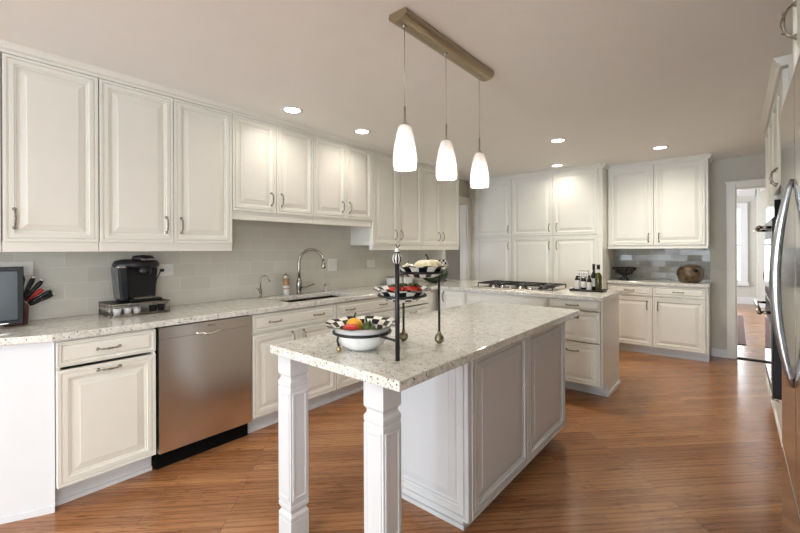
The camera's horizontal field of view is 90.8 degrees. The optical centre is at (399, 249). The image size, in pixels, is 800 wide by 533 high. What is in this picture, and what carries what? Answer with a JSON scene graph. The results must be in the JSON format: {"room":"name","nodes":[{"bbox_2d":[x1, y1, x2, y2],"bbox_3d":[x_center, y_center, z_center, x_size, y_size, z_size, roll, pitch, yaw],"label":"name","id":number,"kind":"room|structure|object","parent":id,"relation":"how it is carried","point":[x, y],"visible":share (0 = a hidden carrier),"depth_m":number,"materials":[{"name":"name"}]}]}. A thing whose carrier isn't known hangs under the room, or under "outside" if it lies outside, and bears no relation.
{"room":"kitchen","nodes":[
{"label":"kitchen","id":0,"kind":"room"},
{"bbox_2d":[29,179,469,320],"bbox_3d":[-2.603,0.129,2.072,0.120,2.430,12.700,0,0,40],"label":"wall","id":1,"kind":"structure","parent":0,"point":[464,186],"depth_m":6.17,"materials":[{"name":"beige paint"}]},
{"bbox_2d":[0,88,0,251],"bbox_3d":[-2.339,-0.522,1.988,0.384,1.070,0.438,0,0,40],"label":"upper cabinet","id":2,"kind":"object","parent":1,"relation":"attached to","point":[0,88],"visible":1,"depth_m":2.05,"materials":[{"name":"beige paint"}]},
{"bbox_2d":[0,53,98,251],"bbox_3d":[-2.062,-0.523,2.313,0.384,1.070,0.410,0,0,40],"label":"upper cabinet","id":3,"kind":"object","parent":1,"relation":"attached to","point":[50,197],"visible":1,"depth_m":2.20,"materials":[{"name":"beige paint"}]},
{"bbox_2d":[98,79,231,251],"bbox_3d":[-1.660,-0.525,2.785,0.384,1.070,0.822,0,0,40],"label":"upper cabinet","id":4,"kind":"object","parent":1,"relation":"attached to","point":[165,163],"visible":0.95,"depth_m":2.63,"materials":[{"name":"beige paint"}]},
{"bbox_2d":[0,220,440,320],"bbox_3d":[-1.189,0.051,3.631,0.010,0.745,5.508,0,0,40],"label":"tiled wall","id":5,"kind":"structure","parent":1,"relation":"attached to","point":[78,281],"depth_m":3.38,"materials":[{"name":"grey tile"}]},
{"bbox_2d":[0,261,33,274],"bbox_3d":[-2.284,0.112,2.332,0.008,0.085,0.170,0,0,40],"label":"outlet","id":6,"kind":"object","parent":5,"relation":"attached to","point":[28,265],"visible":0.64,"depth_m":2.36,"materials":[{"name":"white plastic"}]},
{"bbox_2d":[157,264,172,276],"bbox_3d":[-1.760,0.153,2.946,0.008,0.092,0.118,0,0,40],"label":"outlet","id":7,"kind":"object","parent":5,"relation":"attached to","point":[168,268],"visible":0.78,"depth_m":2.95,"materials":[{"name":"white plastic"}]},
{"bbox_2d":[328,258,336,270],"bbox_3d":[-0.715,0.160,4.173,0.008,0.135,0.125,0,0,40],"label":"outlet","id":8,"kind":"object","parent":5,"relation":"attached to","point":[332,263],"visible":1,"depth_m":4.17,"materials":[{"name":"white plastic"}]},
{"bbox_2d":[367,260,374,266],"bbox_3d":[-0.338,0.163,4.616,0.008,0.085,0.135,0,0,40],"label":"outlet","id":9,"kind":"object","parent":5,"relation":"attached to","point":[370,263],"visible":1,"depth_m":4.61,"materials":[{"name":"white plastic"}]},
{"bbox_2d":[232,114,312,223],"bbox_3d":[-1.148,-0.648,3.387,0.384,0.828,0.755,0,0,40],"label":"upper cabinet","id":10,"kind":"object","parent":1,"relation":"attached to","point":[272,165],"visible":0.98,"depth_m":3.25,"materials":[{"name":"beige paint"}]},
{"bbox_2d":[313,136,371,226],"bbox_3d":[-0.655,-0.650,3.965,0.384,0.828,0.758,0,0,40],"label":"upper cabinet","id":11,"kind":"object","parent":1,"relation":"attached to","point":[342,173],"visible":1,"depth_m":3.83,"materials":[{"name":"beige paint"}]},
{"bbox_2d":[351,151,421,249],"bbox_3d":[-0.130,-0.531,4.581,0.384,1.070,0.854,0,0,40],"label":"upper cabinet","id":12,"kind":"object","parent":1,"relation":"attached to","point":[396,195],"visible":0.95,"depth_m":4.42,"materials":[{"name":"beige paint"}]},
{"bbox_2d":[421,165,458,249],"bbox_3d":[0.424,-0.534,5.231,0.384,1.070,0.849,0,0,40],"label":"upper cabinet","id":13,"kind":"object","parent":1,"relation":"attached to","point":[440,199],"visible":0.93,"depth_m":5.09,"materials":[{"name":"beige paint"}]},
{"bbox_2d":[441,196,471,279],"bbox_3d":[0.834,0.249,6.081,0.150,2.160,0.860,0,0,40],"label":"trim","id":14,"kind":"structure","parent":1,"relation":"attached to","point":[465,209],"depth_m":6.30,"materials":[{"name":"beige paint"}]},
{"bbox_2d":[470,186,475,279],"bbox_3d":[1.189,0.113,6.343,0.112,2.430,0.040,0,0,40],"label":"trim","id":15,"kind":"structure","parent":1,"relation":"attached to","point":[472,190],"depth_m":6.33,"materials":[{"name":"beige paint"}]},
{"bbox_2d":[0,303,781,532],"bbox_3d":[0.708,1.370,3.854,7.800,0.080,19.700,0,0,40],"label":"floor","id":16,"kind":"structure","parent":0,"point":[680,445],"depth_m":2.34,"materials":[{"name":"brown wood"}]},
{"bbox_2d":[0,342,54,523],"bbox_3d":[-2.316,0.905,1.828,0.607,0.876,1.000,0,0,40],"label":"base cabinet","id":17,"kind":"object","parent":16,"relation":"on","point":[27,371],"visible":0.8,"depth_m":1.97,"materials":[{"name":"white paint"}]},
{"bbox_2d":[0,279,621,345],"bbox_3d":[-0.246,0.439,2.889,2.384,0.037,5.400,0,0,40],"label":"countertop","id":18,"kind":"structure","parent":17,"relation":"on","point":[72,327],"depth_m":2.71,"materials":[{"name":"white stone"}]},
{"bbox_2d":[0,266,23,325],"bbox_3d":[-2.260,0.261,2.050,0.440,0.335,0.140,0,0,-44],"label":"television","id":19,"kind":"object","parent":18,"relation":"on","point":[11,278],"visible":1,"depth_m":2.15,"materials":[{"name":"black plastic"}]},
{"bbox_2d":[3,301,28,326],"bbox_3d":[-2.205,0.354,2.260,0.100,0.149,0.105,0,0,40],"label":"knife block","id":20,"kind":"object","parent":18,"relation":"on","point":[26,307],"visible":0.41,"depth_m":2.26,"materials":[{"name":"brown wood"}]},
{"bbox_2d":[24,276,34,298],"bbox_3d":[-2.146,0.222,2.275,0.065,0.136,0.026,0,0,-30],"label":"knife","id":21,"kind":"object","parent":20,"relation":"in","point":[31,281],"visible":0.89,"depth_m":2.27,"materials":[{"name":"black plastic"}]},
{"bbox_2d":[24,279,43,300],"bbox_3d":[-2.152,0.238,2.312,0.099,0.125,0.026,0,0,-38],"label":"knife","id":22,"kind":"object","parent":20,"relation":"in","point":[38,284],"visible":0.93,"depth_m":2.31,"materials":[{"name":"black plastic"}]},
{"bbox_2d":[25,288,44,302],"bbox_3d":[-2.167,0.269,2.336,0.098,0.085,0.026,0,0,-41],"label":"knife","id":23,"kind":"object","parent":20,"relation":"in","point":[39,291],"visible":0.78,"depth_m":2.33,"materials":[{"name":"red plastic"}]},
{"bbox_2d":[26,289,52,304],"bbox_3d":[-2.111,0.277,2.312,0.120,0.088,0.026,0,0,-41],"label":"knife","id":24,"kind":"object","parent":20,"relation":"in","point":[50,291],"visible":1,"depth_m":2.31,"materials":[{"name":"black plastic"}]},
{"bbox_2d":[28,293,53,305],"bbox_3d":[-2.129,0.294,2.339,0.122,0.073,0.026,0,0,-42],"label":"knife","id":25,"kind":"object","parent":20,"relation":"in","point":[51,294],"visible":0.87,"depth_m":2.34,"materials":[{"name":"black plastic"}]},
{"bbox_2d":[99,298,169,318],"bbox_3d":[-1.784,0.384,2.653,0.267,0.085,0.341,0,0,40],"label":"rack","id":26,"kind":"object","parent":18,"relation":"on","point":[144,310],"visible":0.78,"depth_m":2.57,"materials":[{"name":"black metal"}]},
{"bbox_2d":[113,308,121,315],"bbox_3d":[-1.791,0.394,2.498,0.050,0.043,0.050,0,0,40],"label":"pod","id":27,"kind":"object","parent":26,"relation":"in","point":[116,311],"visible":0.92,"depth_m":2.48,"materials":[{"name":"white plastic"}]},
{"bbox_2d":[123,307,131,313],"bbox_3d":[-1.756,0.394,2.540,0.050,0.043,0.050,0,0,40],"label":"pod","id":28,"kind":"object","parent":26,"relation":"in","point":[127,310],"visible":0.94,"depth_m":2.52,"materials":[{"name":"white plastic"}]},
{"bbox_2d":[100,298,168,304],"bbox_3d":[-1.786,0.346,2.655,0.255,0.008,0.335,0,0,40],"label":"tray","id":29,"kind":"object","parent":26,"relation":"on","point":[113,302],"depth_m":2.59,"materials":[{"name":"black plastic"}]},
{"bbox_2d":[110,255,161,301],"bbox_3d":[-1.789,0.188,2.679,0.259,0.307,0.276,0,0,40],"label":"coffee maker","id":30,"kind":"object","parent":26,"relation":"on","point":[134,279],"visible":1,"depth_m":2.62,"materials":[{"name":"black plastic"}]},
{"bbox_2d":[131,295,157,298],"bbox_3d":[-1.719,0.319,2.651,0.090,0.006,0.132,0,0,40],"label":"drip tray","id":31,"kind":"object","parent":30,"relation":"on","point":[132,296],"depth_m":2.65,"materials":[{"name":"silver metal"}]},
{"bbox_2d":[149,305,156,311],"bbox_3d":[-1.662,0.394,2.651,0.050,0.043,0.050,0,0,40],"label":"pod","id":32,"kind":"object","parent":26,"relation":"in","point":[151,307],"visible":0.91,"depth_m":2.63,"materials":[{"name":"grey plastic"}]},
{"bbox_2d":[157,304,164,310],"bbox_3d":[-1.629,0.393,2.689,0.050,0.043,0.050,0,0,40],"label":"pod","id":33,"kind":"object","parent":26,"relation":"in","point":[160,307],"visible":0.94,"depth_m":2.67,"materials":[{"name":"grey plastic"}]},
{"bbox_2d":[256,275,269,297],"bbox_3d":[-1.204,0.324,3.469,0.115,0.200,0.037,0,0,-22],"label":"water tap","id":34,"kind":"object","parent":18,"relation":"on","point":[260,289],"visible":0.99,"depth_m":3.46,"materials":[{"name":"silver metal"}]},
{"bbox_2d":[283,272,289,294],"bbox_3d":[-1.065,0.317,3.690,0.061,0.213,0.061,0,0,40],"label":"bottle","id":35,"kind":"object","parent":18,"relation":"on","point":[286,288],"visible":1,"depth_m":3.67,"materials":[{"name":"plastic"}]},
{"bbox_2d":[296,248,325,293],"bbox_3d":[-0.856,0.204,3.781,0.282,0.437,0.063,0,0,-6],"label":"kitchen faucet","id":36,"kind":"object","parent":18,"relation":"on","point":[299,286],"visible":1,"depth_m":3.77,"materials":[{"name":"silver metal"}]},
{"bbox_2d":[284,296,338,301],"bbox_3d":[-0.782,0.551,3.563,0.371,0.178,0.726,0,0,40],"label":"sink","id":37,"kind":"object","parent":18,"relation":"in","point":[324,296],"visible":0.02,"depth_m":3.74,"materials":[{"name":"metal"}]},
{"bbox_2d":[387,275,401,284],"bbox_3d":[-0.070,0.362,4.750,0.110,0.115,0.155,0,0,40],"label":"canister","id":38,"kind":"object","parent":18,"relation":"on","point":[390,279],"visible":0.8,"depth_m":4.70,"materials":[{"name":"white ceramic"}]},
{"bbox_2d":[400,275,411,283],"bbox_3d":[0.066,0.361,4.910,0.110,0.115,0.155,0,0,40],"label":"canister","id":39,"kind":"object","parent":18,"relation":"on","point":[405,279],"visible":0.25,"depth_m":4.86,"materials":[{"name":"white ceramic"}]},
{"bbox_2d":[423,269,447,282],"bbox_3d":[0.435,0.278,4.989,0.345,0.277,0.358,0,0,40],"label":"squash","id":40,"kind":"object","parent":18,"relation":"on","point":[444,276],"visible":0.37,"depth_m":4.88,"materials":[{"name":"green food"}]},
{"bbox_2d":[438,252,446,280],"bbox_3d":[0.578,0.217,5.327,0.124,0.398,0.124,0,0,40],"label":"candlestick","id":41,"kind":"object","parent":18,"relation":"on","point":[443,261],"visible":0.41,"depth_m":5.29,"materials":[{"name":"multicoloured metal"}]},
{"bbox_2d":[472,280,568,292],"bbox_3d":[1.295,0.387,4.270,0.880,0.051,0.530,0,0,40],"label":"gas cooktop","id":42,"kind":"object","parent":18,"relation":"in","point":[493,284],"visible":1,"depth_m":4.18,"materials":[{"name":"silver metal"}]},
{"bbox_2d":[472,284,568,292],"bbox_3d":[1.295,0.407,4.270,0.880,0.012,0.530,0,0,40],"label":"tray","id":43,"kind":"object","parent":42,"relation":"on","point":[492,286],"depth_m":4.09,"materials":[{"name":"silver metal"}]},
{"bbox_2d":[569,288,606,292],"bbox_3d":[1.872,0.401,3.923,0.306,0.019,0.190,0,0,40],"label":"serving tray","id":44,"kind":"object","parent":18,"relation":"on","point":[571,289],"visible":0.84,"depth_m":3.85,"materials":[{"name":"black metal"}]},
{"bbox_2d":[575,276,579,288],"bbox_3d":[1.787,0.333,3.969,0.053,0.143,0.053,0,0,40],"label":"bottle","id":45,"kind":"object","parent":44,"relation":"on","point":[577,279],"visible":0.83,"depth_m":3.95,"materials":[{"name":"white glass"}]},
{"bbox_2d":[578,270,588,289],"bbox_3d":[1.859,0.306,3.992,0.100,0.195,0.037,0,0,40],"label":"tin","id":46,"kind":"object","parent":44,"relation":"on","point":[581,273],"visible":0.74,"depth_m":3.98,"materials":[{"name":"metal"}]},
{"bbox_2d":[581,277,585,289],"bbox_3d":[1.829,0.337,3.926,0.051,0.135,0.051,0,0,40],"label":"jar","id":47,"kind":"object","parent":44,"relation":"on","point":[583,279],"visible":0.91,"depth_m":3.91,"materials":[{"name":"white glass"}]},
{"bbox_2d":[587,275,591,289],"bbox_3d":[1.863,0.328,3.878,0.045,0.151,0.045,0,0,40],"label":"bottle","id":48,"kind":"object","parent":44,"relation":"on","point":[589,281],"visible":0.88,"depth_m":3.86,"materials":[{"name":"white glass"}]},
{"bbox_2d":[591,264,595,289],"bbox_3d":[1.925,0.272,3.916,0.053,0.263,0.053,0,0,40],"label":"bottle","id":49,"kind":"object","parent":44,"relation":"on","point":[593,274],"visible":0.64,"depth_m":3.90,"materials":[{"name":"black glass"}]},
{"bbox_2d":[595,264,601,290],"bbox_3d":[1.944,0.274,3.861,0.062,0.259,0.062,0,0,40],"label":"bottle","id":50,"kind":"object","parent":44,"relation":"on","point":[598,277],"visible":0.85,"depth_m":3.84,"materials":[{"name":"green glass"}]},
{"bbox_2d":[54,328,155,506],"bbox_3d":[-1.823,0.903,2.367,0.659,0.876,0.452,0,0,40],"label":"base cabinet","id":51,"kind":"object","parent":16,"relation":"on","point":[105,385],"visible":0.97,"depth_m":2.16,"materials":[{"name":"beige paint"}]},
{"bbox_2d":[154,315,251,469],"bbox_3d":[-1.475,0.903,2.774,0.640,0.872,0.595,0,0,40],"label":"dishwasher","id":52,"kind":"object","parent":16,"relation":"on","point":[204,375],"visible":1,"depth_m":2.55,"materials":[{"name":"silver metal"}]},
{"bbox_2d":[155,328,157,453],"bbox_3d":[-1.502,0.854,2.797,0.570,0.772,0.595,0,0,40],"label":"base cabinet","id":53,"kind":"object","parent":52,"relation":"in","point":[156,352],"depth_m":2.39,"materials":[{"name":"white wood"}]},
{"bbox_2d":[248,300,335,432],"bbox_3d":[-1.025,0.899,3.304,0.659,0.876,0.772,0,0,40],"label":"base cabinet","id":54,"kind":"object","parent":16,"relation":"on","point":[269,328],"visible":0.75,"depth_m":2.98,"materials":[{"name":"beige paint"}]},
{"bbox_2d":[298,295,393,401],"bbox_3d":[-0.525,0.897,3.891,0.659,0.876,0.759,0,0,40],"label":"base cabinet","id":55,"kind":"object","parent":16,"relation":"on","point":[345,385],"visible":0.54,"depth_m":3.62,"materials":[{"name":"beige paint"}]},
{"bbox_2d":[393,291,429,318],"bbox_3d":[-0.080,0.895,4.412,0.659,0.876,0.599,0,0,40],"label":"base cabinet","id":56,"kind":"object","parent":16,"relation":"on","point":[421,306],"visible":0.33,"depth_m":4.29,"materials":[{"name":"beige paint"}]},
{"bbox_2d":[278,322,564,532],"bbox_3d":[0.293,0.894,2.267,0.679,0.876,1.862,0,0,40],"label":"kitchen island","id":57,"kind":"object","parent":16,"relation":"on","point":[447,444],"visible":0.84,"depth_m":1.86,"materials":[{"name":"white paint"}]},
{"bbox_2d":[270,301,579,391],"bbox_3d":[0.329,0.436,2.229,0.757,0.037,1.910,0,0,40],"label":"island countertop","id":58,"kind":"structure","parent":57,"relation":"on","point":[472,331],"depth_m":1.75,"materials":[{"name":"white stone"}]},
{"bbox_2d":[332,245,445,360],"bbox_3d":[-0.050,0.199,1.656,0.476,0.439,0.343,0,0,17],"label":"tiered stand","id":59,"kind":"object","parent":58,"relation":"on","point":[397,258],"visible":0.8,"depth_m":1.55,"materials":[{"name":"black metal"}]},
{"bbox_2d":[325,316,394,350],"bbox_3d":[-0.161,0.361,1.675,0.314,0.112,0.314,0,0,40],"label":"bowl","id":60,"kind":"object","parent":59,"relation":"in","point":[382,324],"visible":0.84,"depth_m":1.60,"materials":[{"name":"white ceramic"}]},
{"bbox_2d":[343,324,358,329],"bbox_3d":[-0.209,0.343,1.646,0.069,0.071,0.086,0,0,-15],"label":"bell pepper","id":61,"kind":"object","parent":60,"relation":"in","point":[347,326],"visible":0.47,"depth_m":1.61,"materials":[{"name":"red plant"}]},
{"bbox_2d":[346,312,361,329],"bbox_3d":[-0.199,0.311,1.713,0.065,0.079,0.065,0,0,40],"label":"bell pepper","id":62,"kind":"object","parent":60,"relation":"in","point":[354,320],"visible":0.62,"depth_m":1.70,"materials":[{"name":"yellow plant"}]},
{"bbox_2d":[361,316,375,328],"bbox_3d":[-0.134,0.334,1.705,0.065,0.093,0.061,0,0,9],"label":"bell pepper","id":63,"kind":"object","parent":60,"relation":"in","point":[365,324],"visible":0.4,"depth_m":1.69,"materials":[{"name":"green plant"}]},
{"bbox_2d":[373,285,430,302],"bbox_3d":[0.009,0.191,1.686,0.248,0.060,0.248,0,0,40],"label":"bowl","id":64,"kind":"object","parent":59,"relation":"on","point":[383,291],"visible":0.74,"depth_m":1.61,"materials":[{"name":"ceramic"}]},
{"bbox_2d":[388,284,403,291],"bbox_3d":[-0.017,0.175,1.665,0.071,0.069,0.073,0,0,40],"label":"tomato","id":65,"kind":"object","parent":64,"relation":"in","point":[392,286],"visible":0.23,"depth_m":1.65,"materials":[{"name":"red plant"}]},
{"bbox_2d":[405,282,421,290],"bbox_3d":[0.059,0.172,1.686,0.071,0.069,0.073,0,0,40],"label":"tomato","id":66,"kind":"object","parent":64,"relation":"in","point":[413,286],"visible":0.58,"depth_m":1.67,"materials":[{"name":"red plant"}]},
{"bbox_2d":[399,264,448,277],"bbox_3d":[0.092,0.089,1.645,0.224,0.052,0.224,0,0,40],"label":"bowl","id":67,"kind":"object","parent":59,"relation":"on","point":[404,268],"visible":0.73,"depth_m":1.57,"materials":[{"name":"ceramic"}]},
{"bbox_2d":[414,254,442,266],"bbox_3d":[0.118,0.061,1.648,0.122,0.092,0.122,0,0,40],"label":"pumpkin","id":68,"kind":"object","parent":67,"relation":"in","point":[421,263],"visible":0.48,"depth_m":1.61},
{"bbox_2d":[428,289,435,311],"bbox_3d":[0.384,0.893,4.600,0.082,0.876,0.282,0,0,40],"label":"trim","id":69,"kind":"structure","parent":16,"relation":"on","point":[432,302],"depth_m":4.53,"materials":[{"name":"beige paint"}]},
{"bbox_2d":[440,289,465,309],"bbox_3d":[0.769,0.892,4.655,0.366,0.876,0.679,0,0,40],"label":"base cabinet","id":70,"kind":"object","parent":16,"relation":"on","point":[448,298],"visible":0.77,"depth_m":4.43,"materials":[{"name":"beige paint"}]},
{"bbox_2d":[475,179,511,281],"bbox_3d":[1.637,0.126,6.306,0.616,2.400,0.724,0,0,40],"label":"pantry cabinet","id":71,"kind":"object","parent":16,"relation":"on","point":[493,203],"visible":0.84,"depth_m":6.04,"materials":[{"name":"beige paint"}]},
{"bbox_2d":[465,291,547,306],"bbox_3d":[1.251,0.890,4.244,0.894,0.876,0.679,0,0,40],"label":"base cabinet","id":72,"kind":"object","parent":16,"relation":"on","point":[470,297],"visible":0.06,"depth_m":4.00,"materials":[{"name":"beige paint"}]},
{"bbox_2d":[512,174,553,282],"bbox_3d":[2.103,0.124,5.910,0.601,2.400,0.724,0,0,40],"label":"pantry cabinet","id":73,"kind":"object","parent":16,"relation":"on","point":[532,197],"visible":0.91,"depth_m":5.65,"materials":[{"name":"beige paint"}]},
{"bbox_2d":[548,298,605,395],"bbox_3d":[1.767,0.887,3.804,0.449,0.876,0.679,0,0,40],"label":"base cabinet","id":74,"kind":"object","parent":16,"relation":"on","point":[583,331],"visible":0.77,"depth_m":3.53,"materials":[{"name":"beige paint"}]},
{"bbox_2d":[553,168,614,289],"bbox_3d":[2.570,0.122,5.512,0.620,2.400,0.724,0,0,40],"label":"pantry cabinet","id":75,"kind":"object","parent":16,"relation":"on","point":[580,198],"visible":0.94,"depth_m":5.26,"materials":[{"name":"beige paint"}]},
{"bbox_2d":[601,295,620,396],"bbox_3d":[1.973,0.887,3.677,0.026,0.875,0.630,0,0,40],"label":"peninsula end panel","id":76,"kind":"object","parent":16,"relation":"on","point":[610,307],"visible":0.93,"depth_m":3.64,"materials":[{"name":"beige paint"}]},
{"bbox_2d":[608,283,709,361],"bbox_3d":[3.300,0.881,5.061,1.059,0.876,0.479,0,0,40],"label":"base cabinet","id":77,"kind":"object","parent":16,"relation":"on","point":[672,321],"visible":0.98,"depth_m":4.84,"materials":[{"name":"beige paint"}]},
{"bbox_2d":[607,278,710,287],"bbox_3d":[3.310,0.423,5.066,1.072,0.037,0.454,0,0,40],"label":"countertop","id":78,"kind":"structure","parent":77,"relation":"on","point":[616,280],"depth_m":4.92,"materials":[{"name":"white stone"}]},
{"bbox_2d":[612,267,636,279],"bbox_3d":[3.005,0.320,5.283,0.293,0.172,0.293,0,0,40],"label":"footed bowl","id":79,"kind":"object","parent":78,"relation":"on","point":[624,271],"visible":0.99,"depth_m":5.23,"materials":[{"name":"black metal"}]},
{"bbox_2d":[676,265,702,282],"bbox_3d":[3.559,0.299,4.847,0.264,0.207,0.268,0,0,40],"label":"vessel","id":80,"kind":"object","parent":78,"relation":"on","point":[686,273],"visible":1,"depth_m":4.76,"materials":[{"name":"brown wood"}]},
{"bbox_2d":[737,315,745,344],"bbox_3d":[5.501,1.304,6.766,0.620,0.010,3.050,0,0,40],"label":"rug","id":81,"kind":"object","parent":16,"relation":"on","point":[741,338],"visible":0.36,"depth_m":6.26,"materials":[{"name":"pink fabric"}]},
{"bbox_2d":[763,111,776,406],"bbox_3d":[3.276,0.119,3.077,0.649,2.400,0.844,0,0,40],"label":"tall cabinet","id":82,"kind":"object","parent":16,"relation":"on","point":[770,197],"visible":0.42,"depth_m":3.25,"materials":[{"name":"beige paint"}]},
{"bbox_2d":[769,64,792,446],"bbox_3d":[2.708,0.121,2.411,0.649,2.400,0.894,0,0,40],"label":"tall cabinet","id":83,"kind":"object","parent":16,"relation":"on","point":[786,76],"visible":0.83,"depth_m":2.56,"materials":[{"name":"beige paint"}]},
{"bbox_2d":[753,199,781,399],"bbox_3d":[2.453,0.297,2.626,0.133,1.210,0.780,0,0,40],"label":"double oven","id":84,"kind":"object","parent":83,"relation":"in","point":[773,365],"visible":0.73,"depth_m":2.44,"materials":[{"name":"silver glass"}]},
{"bbox_2d":[769,56,799,532],"bbox_3d":[1.194,0.402,0.720,0.749,1.812,0.916,0,0,40],"label":"refrigerator","id":85,"kind":"object","parent":16,"relation":"on","point":[784,265],"visible":1,"depth_m":1.02,"materials":[{"name":"grey metal"}]},
{"bbox_2d":[780,0,799,73],"bbox_3d":[1.203,-0.802,0.698,0.719,0.580,0.940,0,0,40],"label":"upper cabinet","id":86,"kind":"object","parent":85,"relation":"on","point":[796,3],"visible":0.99,"depth_m":1.20,"materials":[{"name":"beige paint"}]},
{"bbox_2d":[0,0,792,180],"bbox_3d":[-1.534,-1.140,1.236,7.800,0.100,12.820,0,0,40],"label":"ceiling","id":87,"kind":"structure","parent":0,"point":[618,80],"depth_m":2.33,"materials":[{"name":"paint"}]},
{"bbox_2d":[0,39,459,173],"bbox_3d":[-0.803,-1.067,3.585,0.085,0.052,4.945,0,0,40],"label":"trim","id":88,"kind":"structure","parent":87,"relation":"attached to","point":[6,47],"depth_m":2.65,"materials":[{"name":"beige paint"}]},
{"bbox_2d":[281,106,302,113],"bbox_3d":[-0.843,-1.090,3.083,0.170,0.006,0.170,0,0,40],"label":"recessed light","id":89,"kind":"object","parent":87,"relation":"in","point":[287,109],"visible":1,"depth_m":3.07,"materials":[{"name":"white paint"}]},
{"bbox_2d":[353,129,370,134],"bbox_3d":[-0.350,-1.092,3.651,0.170,0.006,0.170,0,0,40],"label":"recessed light","id":90,"kind":"object","parent":87,"relation":"in","point":[357,131],"visible":1,"depth_m":3.64,"materials":[{"name":"white"}]},
{"bbox_2d":[389,7,493,187],"bbox_3d":[0.265,-0.738,2.134,0.112,0.720,0.860,0,0,40],"label":"pendant lamp","id":91,"kind":"object","parent":87,"relation":"hanging from","point":[404,155],"visible":1,"depth_m":2.06,"materials":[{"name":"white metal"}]},
{"bbox_2d":[401,106,408,124],"bbox_3d":[0.022,-0.625,1.849,0.040,0.097,0.039,0,0,40],"label":"socket","id":92,"kind":"object","parent":91,"relation":"attached to","point":[404,123],"depth_m":1.84,"materials":[{"name":"silver metal"}]},
{"bbox_2d":[444,124,448,139],"bbox_3d":[0.248,-0.626,2.114,0.040,0.097,0.039,0,0,40],"label":"socket","id":93,"kind":"object","parent":91,"relation":"attached to","point":[446,138],"depth_m":2.11,"materials":[{"name":"silver metal"}]},
{"bbox_2d":[549,138,566,142],"bbox_3d":[1.596,-1.101,3.984,0.170,0.006,0.170,0,0,40],"label":"recessed light","id":94,"kind":"object","parent":87,"relation":"in","point":[558,140],"visible":1,"depth_m":3.97,"materials":[{"name":"white"}]},
{"bbox_2d":[651,145,669,149],"bbox_3d":[2.822,-1.106,4.277,0.170,0.006,0.170,0,0,40],"label":"recessed light","id":95,"kind":"object","parent":87,"relation":"in","point":[664,146],"visible":1,"depth_m":4.27,"materials":[{"name":"white"}]},
{"bbox_2d":[759,54,792,132],"bbox_3d":[2.758,-1.083,2.920,0.085,0.052,1.750,0,0,40],"label":"trim","id":96,"kind":"structure","parent":87,"relation":"attached to","point":[779,63],"depth_m":2.57,"materials":[{"name":"beige paint"}]},
{"bbox_2d":[445,205,459,278],"bbox_3d":[1.100,0.113,8.114,2.080,2.430,0.100,0,0,40],"label":"wall","id":97,"kind":"structure","parent":0,"point":[452,257],"depth_m":8.04,"materials":[{"name":"beige paint"}]},
{"bbox_2d":[618,154,765,354],"bbox_3d":[3.115,0.104,5.622,4.220,2.430,0.120,0,0,40],"label":"wall","id":98,"kind":"structure","parent":0,"point":[751,167],"depth_m":4.84,"materials":[{"name":"beige paint"}]},
{"bbox_2d":[469,153,713,183],"bbox_3d":[2.400,-1.081,5.419,3.138,0.052,0.493,0,0,28],"label":"trim","id":99,"kind":"structure","parent":98,"relation":"attached to","point":[709,156],"depth_m":5.12,"materials":[{"name":"beige paint"}]},
{"bbox_2d":[607,158,709,248],"bbox_3d":[3.293,-0.548,5.061,1.059,1.067,0.479,0,0,40],"label":"upper cabinet","id":100,"kind":"object","parent":98,"relation":"attached to","point":[660,206],"visible":0.99,"depth_m":4.87,"materials":[{"name":"beige paint"}]},
{"bbox_2d":[615,246,709,281],"bbox_3d":[3.455,0.180,5.247,1.060,0.445,0.010,0,0,40],"label":"tiled wall","id":101,"kind":"structure","parent":98,"relation":"attached to","point":[651,264],"depth_m":5.23,"materials":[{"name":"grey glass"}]},
{"bbox_2d":[711,348,726,357],"bbox_3d":[3.919,1.266,4.843,0.147,0.100,0.030,0,0,40],"label":"baseboard","id":102,"kind":"structure","parent":98,"relation":"attached to","point":[716,352],"depth_m":4.84,"materials":[{"name":"white paint"}]},
{"bbox_2d":[725,178,765,358],"bbox_3d":[4.268,0.244,4.622,0.698,2.140,0.148,0,0,40],"label":"trim","id":103,"kind":"structure","parent":98,"relation":"attached to","point":[732,187],"depth_m":4.75,"materials":[{"name":"beige paint"}]},
{"bbox_2d":[737,297,764,307],"bbox_3d":[5.045,1.231,8.120,3.910,0.160,6.180,0,0,40],"label":"baseboard","id":104,"kind":"structure","parent":98,"relation":"attached to","point":[740,300],"depth_m":9.39,"materials":[{"name":"white paint"}]},
{"bbox_2d":[738,357,764,362],"bbox_3d":[4.279,1.311,4.621,0.518,0.006,0.100,0,0,40],"label":"trim","id":105,"kind":"structure","parent":98,"relation":"attached to","point":[741,358],"depth_m":4.70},
{"bbox_2d":[737,189,756,297],"bbox_3d":[7.024,-0.073,10.567,3.760,2.750,0.120,0,0,40],"label":"wall","id":106,"kind":"structure","parent":0,"point":[750,291],"depth_m":9.36,"materials":[{"name":"paint"}]},
{"bbox_2d":[737,203,748,285],"bbox_3d":[7.660,-0.130,9.940,1.700,1.980,0.130,0,0,40],"label":"window","id":107,"kind":"structure","parent":106,"relation":"in","point":[743,226],"depth_m":9.43,"materials":[{"name":"white glass"}]},
{"bbox_2d":[737,188,765,196],"bbox_3d":[5.059,-1.354,8.151,3.910,0.170,6.100,0,0,40],"label":"trim","id":108,"kind":"structure","parent":106,"relation":"attached to","point":[751,192],"depth_m":9.35,"materials":[{"name":"white paint"}]},
{"bbox_2d":[756,189,765,299],"bbox_3d":[8.351,-0.078,9.108,0.150,2.750,0.620,0,0,40],"label":"pier","id":109,"kind":"object","parent":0,"point":[760,195],"visible":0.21,"depth_m":8.89,"materials":[{"name":"paint"}]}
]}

